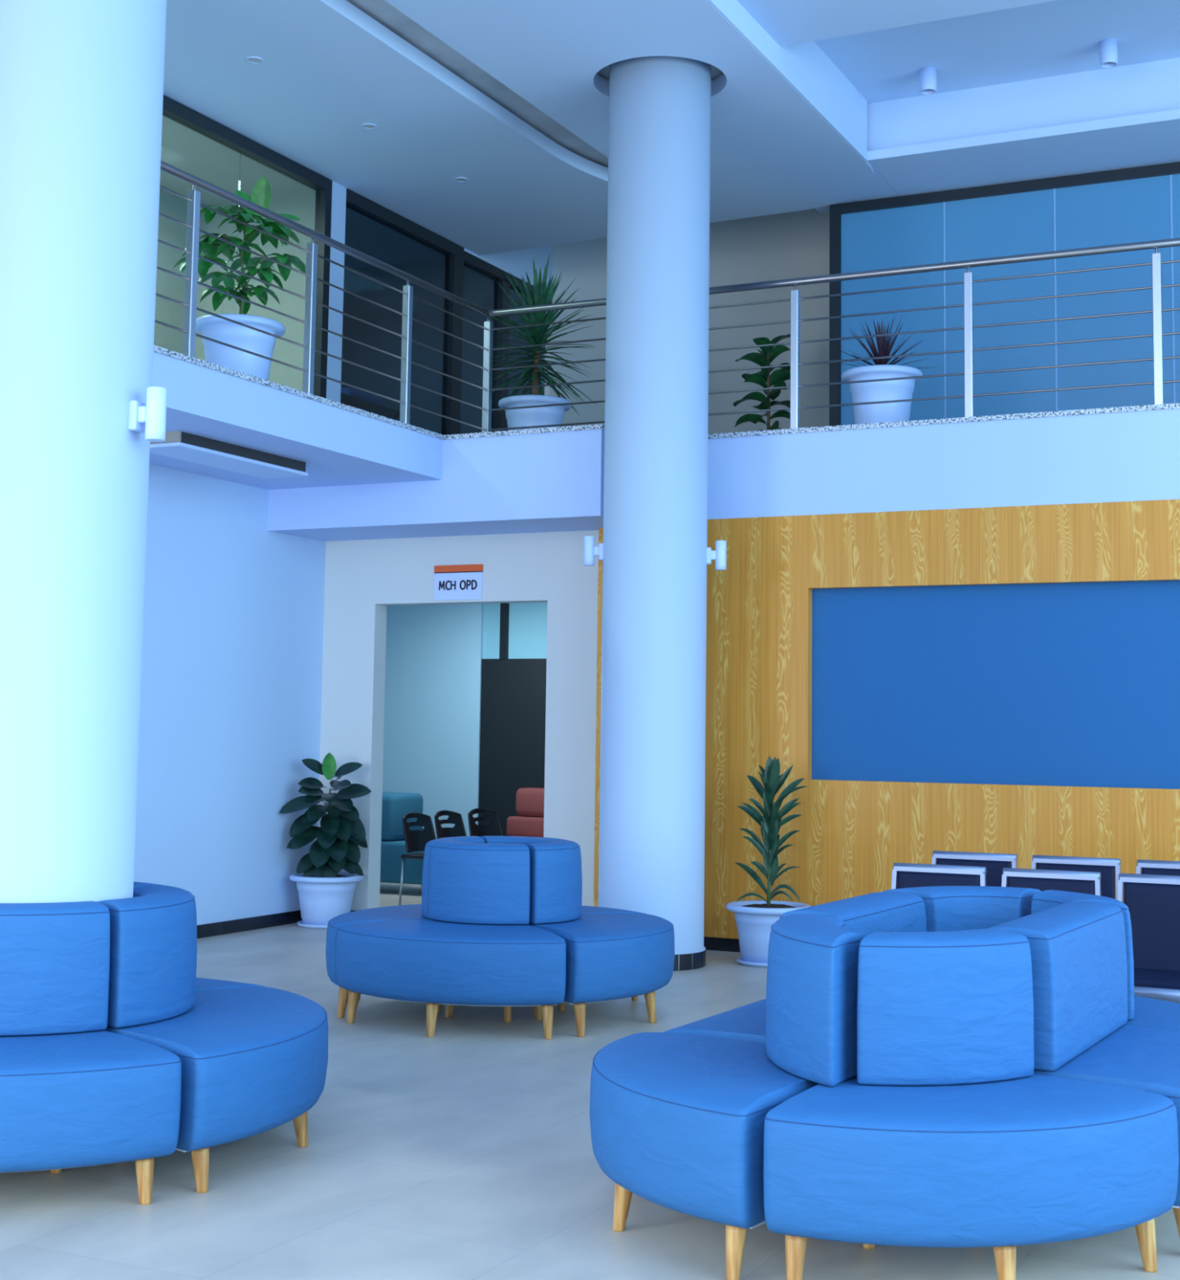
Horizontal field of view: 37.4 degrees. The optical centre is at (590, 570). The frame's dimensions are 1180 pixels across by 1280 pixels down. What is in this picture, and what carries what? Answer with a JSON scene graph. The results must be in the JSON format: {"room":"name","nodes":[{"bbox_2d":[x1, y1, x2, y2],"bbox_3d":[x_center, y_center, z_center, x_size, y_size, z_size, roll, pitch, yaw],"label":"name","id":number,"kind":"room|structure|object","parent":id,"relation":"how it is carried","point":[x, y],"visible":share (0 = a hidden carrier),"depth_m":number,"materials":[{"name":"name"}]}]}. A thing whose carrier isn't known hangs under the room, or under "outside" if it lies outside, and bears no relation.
{"room":"hospital interior","nodes":[
{"label":"hospital interior","id":0,"kind":"room"},
{"bbox_2d":[133,463,325,924],"bbox_3d":[-5.531,0.414,6.914,0.150,3.285,15.650,-2,-6,26],"label":"wall","id":1,"kind":"structure","parent":0,"point":[233,643],"depth_m":12.66,"materials":[{"name":"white paint"}]},
{"bbox_2d":[196,910,302,938],"bbox_3d":[-5.079,2.084,7.560,0.012,0.092,13.497,-2,-6,26],"label":"baseboard","id":2,"kind":"structure","parent":1,"relation":"attached to","point":[229,926],"depth_m":12.82,"materials":[{"name":"black tile"}]},
{"bbox_2d":[153,190,314,391],"bbox_3d":[-6.163,-2.699,7.502,1.430,2.425,15.600,-2,-6,26],"label":"wall","id":3,"kind":"structure","parent":0,"point":[300,205],"depth_m":14.33,"materials":[{"name":"grey paint"}]},
{"bbox_2d":[149,351,443,489],"bbox_3d":[-5.019,-1.426,6.340,1.670,0.290,14.740,-2,-6,26],"label":"balcony slab","id":4,"kind":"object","parent":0,"point":[338,446],"depth_m":11.21,"materials":[{"name":"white paint"}]},
{"bbox_2d":[149,431,307,478],"bbox_3d":[-2.370,-0.740,11.303,0.360,0.092,1.360,-2,-6,26],"label":"soffit light","id":5,"kind":"object","parent":4,"relation":"attached to","point":[180,445],"visible":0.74,"depth_m":11.17,"materials":[{"name":"grey"}]},
{"bbox_2d":[313,181,346,402],"bbox_3d":[-2.135,-1.983,14.113,0.160,2.325,0.220,-2,-6,26],"label":"pier","id":6,"kind":"object","parent":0,"point":[338,202],"visible":0.36,"depth_m":14.11,"materials":[{"name":"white paint"}]},
{"bbox_2d":[162,94,332,398],"bbox_3d":[-3.980,-2.365,10.219,0.102,2.320,8.430,-2,-6,26],"label":"window","id":7,"kind":"structure","parent":6,"relation":"attached to","point":[172,109],"depth_m":13.81,"materials":[{"name":"black metal"}]},
{"bbox_2d":[340,188,552,435],"bbox_3d":[-1.247,-1.808,15.846,0.102,2.320,3.690,-2,-6,26],"label":"window","id":8,"kind":"structure","parent":6,"relation":"attached to","point":[372,229],"depth_m":15.38,"materials":[{"name":"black glass"}]},
{"bbox_2d":[382,603,484,839],"bbox_3d":[-2.198,1.501,17.744,2.540,3.200,0.150,-2,-6,26],"label":"wall","id":9,"kind":"structure","parent":0,"point":[434,653],"depth_m":17.36,"materials":[{"name":"blue paint"}]},
{"bbox_2d":[478,602,547,835],"bbox_3d":[-0.050,1.558,16.667,2.260,2.950,0.080,-2,-6,26],"label":"door","id":10,"kind":"structure","parent":9,"relation":"in","point":[514,659],"depth_m":17.01,"materials":[{"name":"black"}]},
{"bbox_2d":[317,529,599,910],"bbox_3d":[-0.910,1.207,13.252,2.620,3.000,0.170,-2,-6,26],"label":"wall","id":11,"kind":"structure","parent":0,"point":[363,577],"depth_m":13.35,"materials":[{"name":"white paint"}]},
{"bbox_2d":[434,564,483,599],"bbox_3d":[-1.007,0.092,13.305,0.420,0.266,0.018,-2,-6,26],"label":"door sign","id":12,"kind":"object","parent":11,"relation":"attached to","point":[451,582],"visible":1,"depth_m":13.30,"materials":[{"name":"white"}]},
{"bbox_2d":[464,244,552,286],"bbox_3d":[-0.848,-3.166,16.852,0.160,0.630,1.900,-2,-6,26],"label":"wall","id":13,"kind":"structure","parent":0,"point":[517,262],"depth_m":17.07,"materials":[{"name":"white paint"}]},
{"bbox_2d":[346,0,723,167],"bbox_3d":[-3.112,-4.150,7.447,3.990,0.460,17.900,-2,-6,26],"label":"ceiling","id":14,"kind":"structure","parent":0,"point":[380,11],"depth_m":12.13,"materials":[{"name":"grey paint"}]},
{"bbox_2d":[0,882,1179,1279],"bbox_3d":[-1.012,2.194,6.971,20.000,0.120,20.000,-2,-6,26],"label":"floor","id":15,"kind":"structure","parent":0,"point":[465,1151],"depth_m":5.66,"materials":[{"name":"ceramic"}]},
{"bbox_2d":[0,0,166,902],"bbox_3d":[-1.988,-0.884,6.522,0.718,5.900,0.718,-2,-6,26],"label":"round column","id":16,"kind":"structure","parent":15,"relation":"on","point":[82,81],"depth_m":6.22,"materials":[{"name":"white paint"}]},
{"bbox_2d":[128,386,167,441],"bbox_3d":[-1.610,-0.567,6.356,0.134,0.193,0.073,-1,-6,20],"label":"wall sconce","id":17,"kind":"object","parent":16,"relation":"attached to","point":[149,417],"visible":1,"depth_m":6.33,"materials":[{"name":"white metal"}]},
{"bbox_2d":[0,901,181,1204],"bbox_3d":[-2.025,1.548,5.626,1.461,0.892,0.803,1,-5,0],"label":"sofa section","id":18,"kind":"object","parent":15,"relation":"on","point":[74,1092],"visible":1,"depth_m":5.48,"materials":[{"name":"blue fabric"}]},
{"bbox_2d":[133,881,264,991],"bbox_3d":[-2.026,1.670,6.959,1.461,0.892,0.803,1,-5,0],"label":"sofa section","id":19,"kind":"object","parent":15,"relation":"on","point":[202,984],"visible":0.05,"depth_m":6.96,"materials":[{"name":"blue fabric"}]},
{"bbox_2d":[96,884,328,1193],"bbox_3d":[-1.355,1.619,6.296,0.803,0.892,1.461,1,-5,0],"label":"sofa section","id":20,"kind":"object","parent":15,"relation":"on","point":[254,1061],"visible":0.71,"depth_m":5.96,"materials":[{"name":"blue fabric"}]},
{"bbox_2d":[279,752,371,928],"bbox_3d":[-1.989,2.039,13.230,0.568,1.308,0.558,-3,-6,36],"label":"potted plant","id":21,"kind":"object","parent":15,"relation":"on","point":[326,892],"visible":0.93,"depth_m":13.14,"materials":[{"name":"green plant"}]},
{"bbox_2d":[380,791,424,891],"bbox_3d":[-1.803,2.517,16.140,1.170,0.895,0.600,-2,-6,26],"label":"armchair","id":22,"kind":"object","parent":15,"relation":"on","point":[395,806],"visible":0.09,"depth_m":15.87,"materials":[{"name":"blue fabric"}]},
{"bbox_2d":[325,835,484,1017],"bbox_3d":[-1.093,1.918,9.589,0.921,0.907,0.928,3,-6,-24],"label":"sofa section","id":23,"kind":"object","parent":15,"relation":"on","point":[408,912],"visible":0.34,"depth_m":9.22,"materials":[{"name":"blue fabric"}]},
{"bbox_2d":[398,812,435,905],"bbox_3d":[-1.316,2.434,14.595,0.466,0.791,0.462,-2,-6,28],"label":"chair","id":24,"kind":"object","parent":15,"relation":"on","point":[415,840],"visible":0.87,"depth_m":14.68,"materials":[{"name":"black plastic"}]},
{"bbox_2d":[434,810,466,839],"bbox_3d":[-1.090,2.481,15.061,0.466,0.791,0.462,-2,-6,28],"label":"chair","id":25,"kind":"object","parent":15,"relation":"on","point":[459,830],"visible":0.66,"depth_m":15.23,"materials":[{"name":"black plastic"}]},
{"bbox_2d":[335,840,566,1039],"bbox_3d":[-0.698,1.845,8.738,0.921,0.907,0.928,3,-6,-25],"label":"sofa section","id":26,"kind":"object","parent":15,"relation":"on","point":[458,955],"visible":1,"depth_m":8.61,"materials":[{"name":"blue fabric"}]},
{"bbox_2d":[467,808,503,836],"bbox_3d":[-0.827,2.530,15.556,0.466,0.791,0.462,-3,-6,36],"label":"chair","id":27,"kind":"object","parent":15,"relation":"on","point":[495,828],"visible":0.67,"depth_m":15.73,"materials":[{"name":"black plastic"}]},
{"bbox_2d":[506,786,544,837],"bbox_3d":[-0.557,2.515,16.261,0.670,0.955,0.600,-2,-6,26],"label":"armchair","id":28,"kind":"object","parent":15,"relation":"on","point":[530,802],"visible":0.32,"depth_m":16.45,"materials":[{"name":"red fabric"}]},
{"bbox_2d":[480,835,644,1000],"bbox_3d":[-0.265,1.966,9.979,0.921,0.907,0.928,3,-6,-27],"label":"sofa section","id":29,"kind":"object","parent":15,"relation":"on","point":[487,839],"visible":0.15,"depth_m":9.66,"materials":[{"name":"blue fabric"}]},
{"bbox_2d":[525,839,675,1037],"bbox_3d":[0.141,1.892,9.120,0.920,0.907,0.929,3,-6,-23],"label":"sofa section","id":30,"kind":"object","parent":15,"relation":"on","point":[610,957],"visible":0.79,"depth_m":8.91,"materials":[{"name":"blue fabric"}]},
{"bbox_2d":[598,56,711,970],"bbox_3d":[0.438,-0.613,11.601,0.718,6.360,0.718,-2,-6,26],"label":"round column","id":31,"kind":"structure","parent":15,"relation":"on","point":[652,815],"depth_m":11.31,"materials":[{"name":"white paint"}]},
{"bbox_2d":[583,536,604,565],"bbox_3d":[0.025,-0.127,11.542,0.134,0.193,0.073,1,-5,-2],"label":"wall sconce","id":32,"kind":"object","parent":31,"relation":"attached to","point":[590,550],"visible":1,"depth_m":11.51,"materials":[{"name":"white metal"}]},
{"bbox_2d":[706,540,726,570],"bbox_3d":[0.834,-0.098,11.510,0.134,0.193,0.073,0,-5,6],"label":"wall sconce","id":33,"kind":"object","parent":31,"relation":"attached to","point":[719,555],"visible":1,"depth_m":11.48,"materials":[{"name":"white metal"}]},
{"bbox_2d":[589,913,866,1279],"bbox_3d":[0.340,1.539,5.309,0.983,0.917,0.952,-2,-6,28],"label":"sofa section","id":34,"kind":"object","parent":15,"relation":"on","point":[677,1120],"visible":0.85,"depth_m":5.05,"materials":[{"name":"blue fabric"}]},
{"bbox_2d":[726,755,811,967],"bbox_3d":[1.176,1.898,11.440,0.560,1.351,0.558,-2,-6,26],"label":"potted plant","id":35,"kind":"object","parent":15,"relation":"on","point":[754,919],"visible":0.86,"depth_m":11.42,"materials":[{"name":"green plant"}]},
{"bbox_2d":[662,891,927,1043],"bbox_3d":[0.738,1.628,6.209,0.691,0.917,0.876,-2,-6,29],"label":"sofa section","id":36,"kind":"object","parent":15,"relation":"on","point":[886,911],"visible":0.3,"depth_m":6.06,"materials":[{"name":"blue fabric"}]},
{"bbox_2d":[882,885,1041,931],"bbox_3d":[1.312,1.698,6.886,1.211,0.917,0.788,3,-6,-21],"label":"sofa section","id":37,"kind":"object","parent":15,"relation":"on","point":[948,908],"visible":0.22,"depth_m":6.65,"materials":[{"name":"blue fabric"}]},
{"bbox_2d":[764,928,1179,1279],"bbox_3d":[1.062,1.509,4.863,0.899,0.917,0.926,-3,-6,34],"label":"sofa section","id":38,"kind":"object","parent":15,"relation":"on","point":[945,1133],"visible":0.98,"depth_m":4.71,"materials":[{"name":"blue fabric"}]},
{"bbox_2d":[891,862,1179,1003],"bbox_3d":[2.132,1.864,8.225,1.700,0.856,0.594,-2,-6,26],"label":"bench","id":39,"kind":"object","parent":15,"relation":"on","point":[1153,901],"visible":0.23,"depth_m":8.25,"materials":[{"name":"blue leather"}]},
{"bbox_2d":[897,871,980,888],"bbox_3d":[1.730,1.727,8.673,0.418,0.430,0.080,-2,-6,26],"label":"cushion","id":40,"kind":"object","parent":39,"relation":"on","point":[905,879],"depth_m":8.70,"materials":[{"name":"blue leather"}]},
{"bbox_2d":[1008,876,1095,894],"bbox_3d":[2.228,1.712,8.432,0.418,0.430,0.080,-2,-6,26],"label":"cushion","id":41,"kind":"object","parent":39,"relation":"on","point":[1086,885],"depth_m":8.44,"materials":[{"name":"blue leather"}]},
{"bbox_2d":[1124,882,1179,971],"bbox_3d":[2.726,1.697,8.192,0.418,0.430,0.080,-2,-6,26],"label":"cushion","id":42,"kind":"object","parent":39,"relation":"on","point":[1154,909],"depth_m":8.21,"materials":[{"name":"blue leather"}]},
{"bbox_2d":[932,850,1179,899],"bbox_3d":[2.522,1.958,9.188,1.700,0.856,0.594,-2,-6,26],"label":"bench","id":43,"kind":"object","parent":15,"relation":"on","point":[995,863],"visible":0.19,"depth_m":9.46,"materials":[{"name":"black metal"}]},
{"bbox_2d":[937,857,1012,886],"bbox_3d":[2.119,1.821,9.635,0.418,0.430,0.080,-2,-6,26],"label":"cushion","id":44,"kind":"object","parent":43,"relation":"on","point":[995,866],"depth_m":9.61,"materials":[{"name":"blue leather"}]},
{"bbox_2d":[1036,862,1115,898],"bbox_3d":[2.617,1.806,9.395,0.418,0.430,0.080,-2,-6,26],"label":"cushion","id":45,"kind":"object","parent":43,"relation":"on","point":[1108,870],"depth_m":9.36,"materials":[{"name":"blue leather"}]},
{"bbox_2d":[1142,867,1179,875],"bbox_3d":[3.115,1.791,9.154,0.418,0.430,0.080,-2,-6,26],"label":"cushion","id":46,"kind":"object","parent":43,"relation":"on","point":[1155,871],"depth_m":9.22,"materials":[{"name":"blue leather"}]},
{"bbox_2d":[990,901,1179,1236],"bbox_3d":[1.736,1.591,5.653,0.691,0.917,1.046,-2,-6,29],"label":"sofa section","id":47,"kind":"object","parent":15,"relation":"on","point":[1079,954],"visible":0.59,"depth_m":5.50,"materials":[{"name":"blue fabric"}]},
{"bbox_2d":[1031,889,1179,1029],"bbox_3d":[2.103,1.687,6.637,0.889,0.917,0.903,-1,-6,22],"label":"sofa section","id":48,"kind":"object","parent":15,"relation":"on","point":[1142,1011],"visible":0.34,"depth_m":6.36,"materials":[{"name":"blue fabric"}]},
{"bbox_2d":[159,0,1179,255],"bbox_3d":[0.498,-4.088,6.580,16.600,0.640,19.500,-2,-6,26],"label":"ceiling","id":49,"kind":"structure","parent":0,"point":[328,69],"depth_m":12.84,"materials":[{"name":"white paint"}]},
{"bbox_2d":[245,56,263,63],"bbox_3d":[-2.225,-3.383,11.561,0.116,0.008,0.116,-2,-6,26],"label":"recessed light","id":50,"kind":"object","parent":49,"relation":"in","point":[253,60],"visible":1,"depth_m":11.56,"materials":[{"name":"white metal"}]},
{"bbox_2d":[361,123,377,129],"bbox_3d":[-1.623,-3.260,12.802,0.116,0.008,0.116,-2,-6,26],"label":"recessed light","id":51,"kind":"object","parent":49,"relation":"in","point":[366,126],"visible":1,"depth_m":12.80,"materials":[{"name":"white metal"}]},
{"bbox_2d":[454,177,468,182],"bbox_3d":[-1.033,-3.140,14.016,0.116,0.008,0.116,-2,-6,26],"label":"recessed light","id":52,"kind":"object","parent":49,"relation":"in","point":[458,179],"visible":1,"depth_m":14.01,"materials":[{"name":"white metal"}]},
{"bbox_2d":[596,72,724,81],"bbox_3d":[0.477,-3.398,11.857,0.950,0.146,0.950,-2,-6,26],"label":"trim","id":53,"kind":"structure","parent":49,"relation":"attached to","point":[599,74],"depth_m":12.13,"materials":[{"name":"grey paint"}]},
{"bbox_2d":[707,0,868,161],"bbox_3d":[-1.520,-4.188,6.036,0.105,0.598,16.750,-2,-6,26],"label":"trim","id":54,"kind":"structure","parent":49,"relation":"attached to","point":[806,60],"depth_m":12.38,"materials":[{"name":"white paint"}]},
{"bbox_2d":[544,208,830,434],"bbox_3d":[5.808,-2.126,14.605,14.120,2.925,0.150,-2,-6,26],"label":"wall","id":55,"kind":"structure","parent":0,"point":[794,244],"depth_m":16.66,"materials":[{"name":"white paint"}]},
{"bbox_2d":[593,498,1179,938],"bbox_3d":[5.224,0.961,10.130,11.450,2.908,0.120,-2,-6,26],"label":"wall","id":56,"kind":"structure","parent":0,"point":[849,841],"depth_m":11.70,"materials":[{"name":"brown wood"}]},
{"bbox_2d":[704,936,740,952],"bbox_3d":[5.207,2.455,10.002,11.450,0.092,0.100,-2,-6,26],"label":"baseboard","id":57,"kind":"structure","parent":56,"relation":"attached to","point":[728,944],"depth_m":12.02,"materials":[{"name":"black tile"}]},
{"bbox_2d":[707,408,1179,519],"bbox_3d":[5.475,-0.761,10.390,11.130,0.575,0.501,-2,-6,26],"label":"trim","id":58,"kind":"structure","parent":56,"relation":"attached to","point":[1131,455],"depth_m":11.60,"materials":[{"name":"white paint"}]},
{"bbox_2d":[812,580,1179,789],"bbox_3d":[3.806,0.713,10.890,5.050,1.305,0.033,-2,-6,26],"label":"wall screen","id":59,"kind":"object","parent":56,"relation":"attached to","point":[1063,684],"visible":1,"depth_m":11.41,"materials":[{"name":"blue fabric"}]},
{"bbox_2d":[737,0,1058,46],"bbox_3d":[2.469,-4.508,3.014,9.930,0.400,14.750,-2,-6,26],"label":"ceiling beam","id":60,"kind":"structure","parent":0,"point":[788,22],"depth_m":11.16,"materials":[{"name":"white paint"}]},
{"bbox_2d":[813,0,1179,103],"bbox_3d":[6.126,-3.913,10.554,9.930,0.100,2.050,-2,-6,26],"label":"ceiling","id":61,"kind":"structure","parent":0,"point":[1060,37],"depth_m":12.41,"materials":[{"name":"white paint"}]},
{"bbox_2d":[920,66,937,94],"bbox_3d":[2.499,-3.616,12.872,0.124,0.170,0.124,-2,-6,26],"label":"ceiling spotlight","id":62,"kind":"object","parent":61,"relation":"in","point":[928,75],"visible":1,"depth_m":12.82,"materials":[{"name":"white metal"}]},
{"bbox_2d":[1099,38,1118,68],"bbox_3d":[3.665,-3.651,12.309,0.124,0.170,0.124,-2,-6,26],"label":"ceiling spotlight","id":63,"kind":"object","parent":61,"relation":"in","point":[1108,48],"visible":1,"depth_m":12.26,"materials":[{"name":"white metal"}]},
{"bbox_3d":[3.744,-0.598,13.685,17.120,0.406,4.325,-2,-6,26],"label":"floor","id":64,"kind":"structure","parent":0,"visible":0},
{"bbox_2d":[267,429,604,541],"bbox_3d":[-0.993,-0.583,13.168,2.940,0.603,1.170,-2,-6,26],"label":"beam","id":65,"kind":"structure","parent":64,"relation":"attached to","point":[545,482],"depth_m":12.48,"materials":[{"name":"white paint"}]},
{"bbox_2d":[470,251,597,430],"bbox_3d":[-0.427,-1.692,13.856,1.072,1.681,1.109,-2,-6,26],"label":"potted plant","id":66,"kind":"object","parent":64,"relation":"on","point":[543,294],"visible":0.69,"depth_m":13.76,"materials":[{"name":"green plant"}]},
{"bbox_2d":[153,345,1179,439],"bbox_3d":[0.861,-1.711,4.101,13.920,0.033,15.795,-2,-6,26],"label":"coping","id":67,"kind":"object","parent":64,"relation":"attached to","point":[157,349],"visible":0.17,"depth_m":11.60,"materials":[{"name":"stone"}]},
{"bbox_2d":[173,176,306,380],"bbox_3d":[-2.287,-1.837,11.334,0.836,1.455,0.693,-2,-6,26],"label":"potted plant","id":68,"kind":"object","parent":67,"relation":"on","point":[211,326],"visible":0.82,"depth_m":11.26,"materials":[{"name":"green plant"}]},
{"bbox_2d":[154,160,1179,432],"bbox_3d":[1.080,-1.961,7.408,8.527,1.077,9.027,-2,-6,26],"label":"gallery railing","id":69,"kind":"object","parent":67,"relation":"on","point":[191,282],"visible":0.74,"depth_m":11.65,"materials":[{"name":"silver metal"}]},
{"bbox_2d":[733,333,791,431],"bbox_3d":[1.559,-1.393,15.238,0.591,1.394,0.573,-2,-6,26],"label":"potted plant","id":70,"kind":"object","parent":64,"relation":"on","point":[766,357],"visible":0.36,"depth_m":15.24,"materials":[{"name":"green plant"}]},
{"bbox_2d":[835,315,932,424],"bbox_3d":[2.086,-1.400,12.565,0.680,0.935,0.739,2,-5,-13],"label":"potted plant","id":71,"kind":"object","parent":64,"relation":"on","point":[898,389],"visible":0.73,"depth_m":12.36,"materials":[{"name":"purple plant"}]},
{"bbox_2d":[829,161,1179,426],"bbox_3d":[6.724,-2.276,12.284,10.445,2.825,0.140,-2,-6,26],"label":"window","id":72,"kind":"structure","parent":64,"relation":"on","point":[1141,203],"depth_m":13.85,"materials":[{"name":"blue glass"}]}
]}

